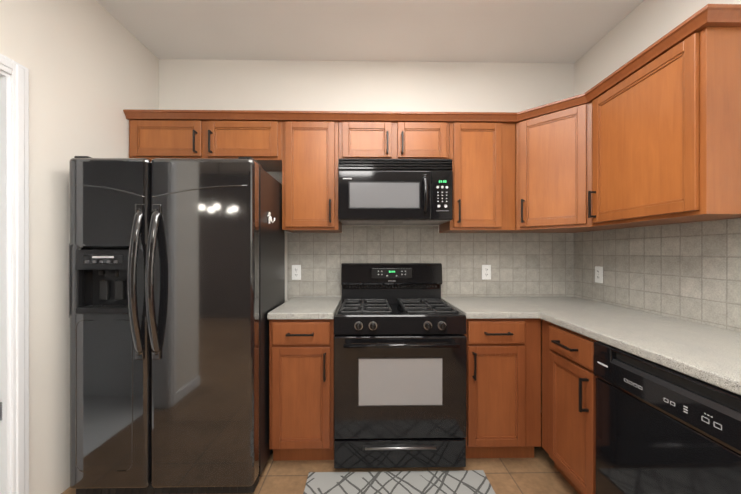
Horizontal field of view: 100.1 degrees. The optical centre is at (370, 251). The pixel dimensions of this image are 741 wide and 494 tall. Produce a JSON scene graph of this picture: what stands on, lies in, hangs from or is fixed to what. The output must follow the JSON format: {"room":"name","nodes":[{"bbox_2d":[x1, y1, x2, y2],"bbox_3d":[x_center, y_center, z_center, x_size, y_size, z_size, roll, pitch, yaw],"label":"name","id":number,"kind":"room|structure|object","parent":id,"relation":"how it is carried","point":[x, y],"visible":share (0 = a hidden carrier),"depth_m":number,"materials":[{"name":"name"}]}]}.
{"room":"kitchen","nodes":[
{"label":"kitchen","id":0,"kind":"room"},
{"bbox_2d":[0,0,158,493],"bbox_3d":[-2.262,-0.112,1.261,1.300,2.750,2.240,0,0,-1],"label":"wall","id":1,"kind":"structure","parent":0,"point":[92,66],"depth_m":1.61,"materials":[{"name":"paint"}]},
{"bbox_2d":[0,53,28,493],"bbox_3d":[-1.667,0.203,0.991,0.161,2.122,0.924,0,0,-1],"label":"door frame","id":2,"kind":"structure","parent":1,"relation":"attached to","point":[14,277],"depth_m":1.39,"materials":[{"name":"white wood"}]},
{"bbox_2d":[61,412,577,493],"bbox_3d":[-1.957,1.325,-0.213,7.813,0.120,5.800,0,0,-1],"label":"floor","id":3,"kind":"structure","parent":0,"point":[539,473],"depth_m":1.78,"materials":[{"name":"tile"}]},
{"bbox_2d":[69,156,284,493],"bbox_3d":[-1.047,0.386,1.850,0.967,1.754,0.703,0,0,-1],"label":"fridge","id":4,"kind":"object","parent":3,"relation":"on","point":[176,280],"visible":0.92,"depth_m":1.57,"materials":[{"name":"black metal"}]},
{"bbox_2d":[269,319,333,460],"bbox_3d":[-0.406,0.825,2.075,0.374,0.875,0.655,0,0,-1],"label":"base cabinet","id":5,"kind":"object","parent":3,"relation":"on","point":[301,389],"visible":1,"depth_m":1.80,"materials":[{"name":"brown wood"}]},
{"bbox_2d":[267,296,341,319],"bbox_3d":[-0.407,0.365,2.089,0.380,0.044,0.627,0,0,-1],"label":"countertop","id":6,"kind":"structure","parent":5,"relation":"on","point":[310,307],"depth_m":1.92,"materials":[{"name":"stone"}]},
{"bbox_2d":[303,470,495,493],"bbox_3d":[0.153,1.258,1.470,1.000,0.008,0.615,0,0,-1],"label":"rug","id":7,"kind":"object","parent":3,"relation":"on","point":[433,482],"visible":1,"depth_m":1.69,"materials":[{"name":"white fabric"}]},
{"bbox_2d":[334,263,466,468],"bbox_3d":[0.164,0.674,2.037,0.753,1.178,0.712,0,0,-1],"label":"range","id":8,"kind":"object","parent":3,"relation":"on","point":[400,369],"visible":1,"depth_m":1.75,"materials":[{"name":"black metal"}]},
{"bbox_2d":[464,319,540,457],"bbox_3d":[0.773,0.825,2.095,0.458,0.875,0.655,0,0,-1],"label":"base cabinet","id":9,"kind":"object","parent":3,"relation":"on","point":[503,388],"visible":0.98,"depth_m":1.82,"materials":[{"name":"brown wood"}]},
{"bbox_2d":[542,320,596,493],"bbox_3d":[1.280,0.826,1.607,0.655,0.875,0.454,0,0,-1],"label":"base cabinet","id":10,"kind":"object","parent":3,"relation":"on","point":[568,411],"visible":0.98,"depth_m":1.56,"materials":[{"name":"brown wood"}]},
{"bbox_2d":[593,341,740,493],"bbox_3d":[1.289,0.827,1.083,0.605,0.873,0.583,0,0,-1],"label":"dishwasher","id":11,"kind":"object","parent":3,"relation":"on","point":[660,429],"visible":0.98,"depth_m":1.07,"materials":[{"name":"black metal"}]},
{"bbox_3d":[1.299,0.827,0.486,0.655,0.875,0.600,0,0,-1],"label":"base cabinet","id":12,"kind":"object","parent":3,"relation":"on","visible":0},
{"bbox_2d":[441,297,740,394],"bbox_3d":[1.090,0.369,0.983,1.058,0.038,2.890,0,0,-1],"label":"countertop","id":13,"kind":"structure","parent":12,"relation":"on","point":[708,354],"depth_m":1.38,"materials":[{"name":"stone"}]},
{"bbox_2d":[159,59,573,411],"bbox_3d":[-0.014,-0.112,2.489,3.836,2.750,0.140,0,0,-1],"label":"wall","id":14,"kind":"structure","parent":0,"point":[271,85],"depth_m":2.42,"materials":[{"name":"paint"}]},
{"bbox_2d":[129,120,281,171],"bbox_3d":[-1.113,-0.753,2.214,1.021,0.262,0.365,0,0,-1],"label":"upper cabinet","id":15,"kind":"object","parent":14,"relation":"attached to","point":[260,142],"visible":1,"depth_m":2.08,"materials":[{"name":"brown wood"}]},
{"bbox_2d":[282,121,341,232],"bbox_3d":[-0.410,-0.517,2.227,0.382,0.734,0.365,0,0,-1],"label":"upper cabinet","id":16,"kind":"object","parent":14,"relation":"attached to","point":[310,154],"visible":0.98,"depth_m":2.09,"materials":[{"name":"brown wood"}]},
{"bbox_2d":[339,122,448,158],"bbox_3d":[0.160,-0.753,2.236,0.755,0.262,0.365,0,0,-1],"label":"upper cabinet","id":17,"kind":"object","parent":14,"relation":"attached to","point":[393,140],"visible":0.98,"depth_m":2.10,"materials":[{"name":"brown wood"}]},
{"bbox_2d":[338,159,452,224],"bbox_3d":[0.161,-0.407,2.191,0.747,0.404,0.453,0,0,-1],"label":"microwave","id":18,"kind":"object","parent":17,"relation":"attached to","point":[395,191],"visible":1,"depth_m":2.01,"materials":[{"name":"black metal"}]},
{"bbox_2d":[287,226,570,299],"bbox_3d":[0.467,0.083,2.423,2.220,0.572,0.008,0,0,-1],"label":"wall tile","id":19,"kind":"structure","parent":14,"relation":"attached to","point":[522,264],"depth_m":2.42,"materials":[{"name":"grey tile"}]},
{"bbox_2d":[292,265,300,279],"bbox_3d":[-0.573,0.158,2.397,0.070,0.115,0.009,0,0,-1],"label":"electrical outlet","id":20,"kind":"object","parent":19,"relation":"attached to","point":[296,272],"visible":1,"depth_m":2.40,"materials":[{"name":"white plastic"}]},
{"bbox_2d":[482,265,490,279],"bbox_3d":[0.905,0.158,2.422,0.070,0.115,0.009,0,0,-1],"label":"electrical outlet","id":21,"kind":"object","parent":19,"relation":"attached to","point":[486,272],"visible":1,"depth_m":2.42,"materials":[{"name":"white plastic"}]},
{"bbox_2d":[439,123,514,232],"bbox_3d":[0.766,-0.517,2.246,0.453,0.734,0.365,0,0,-1],"label":"upper cabinet","id":22,"kind":"object","parent":14,"relation":"attached to","point":[482,156],"visible":0.98,"depth_m":2.11,"materials":[{"name":"brown wood"}]},
{"bbox_2d":[499,102,633,232],"bbox_3d":[1.299,-0.517,2.134,0.613,0.734,0.606,0,0,-1],"label":"upper cabinet","id":23,"kind":"object","parent":14,"relation":"attached to","point":[553,169],"visible":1,"depth_m":1.96,"materials":[{"name":"brown wood"}]},
{"bbox_2d":[96,0,643,62],"bbox_3d":[-1.957,-1.545,-0.215,7.813,0.120,5.800,0,0,-1],"label":"ceiling","id":24,"kind":"structure","parent":0,"point":[536,31],"depth_m":2.06,"materials":[{"name":"paint"}]},
{"bbox_2d":[574,0,740,232],"bbox_3d":[1.719,-0.110,-0.152,0.140,2.750,5.200,0,0,-1],"label":"wall","id":25,"kind":"structure","parent":0,"point":[641,27],"depth_m":1.91,"materials":[{"name":"paint"}]},
{"bbox_2d":[571,218,740,331],"bbox_3d":[1.625,0.111,0.997,0.008,0.517,2.900,0,0,-1],"label":"wall tile","id":26,"kind":"structure","parent":25,"relation":"attached to","point":[690,272],"depth_m":1.68,"materials":[{"name":"grey tile"}]},
{"bbox_2d":[595,266,602,282],"bbox_3d":[1.597,0.158,2.171,0.009,0.115,0.070,0,0,-1],"label":"electrical outlet","id":27,"kind":"object","parent":26,"relation":"attached to","point":[598,274],"visible":1,"depth_m":2.17,"materials":[{"name":"white plastic"}]},
{"bbox_2d":[588,27,740,226],"bbox_3d":[1.435,-0.517,1.525,0.365,0.734,0.612,0,0,-1],"label":"upper cabinet","id":28,"kind":"object","parent":25,"relation":"attached to","point":[666,138],"visible":1,"depth_m":1.34,"materials":[{"name":"brown wood"}]},
{"bbox_2d":[123,4,740,123],"bbox_3d":[0.000,-0.910,1.649,3.230,0.050,1.003,0,0,-1],"label":"crown molding","id":29,"kind":"structure","parent":28,"relation":"on","point":[718,15],"depth_m":2.05,"materials":[{"name":"brown wood"}]}
]}

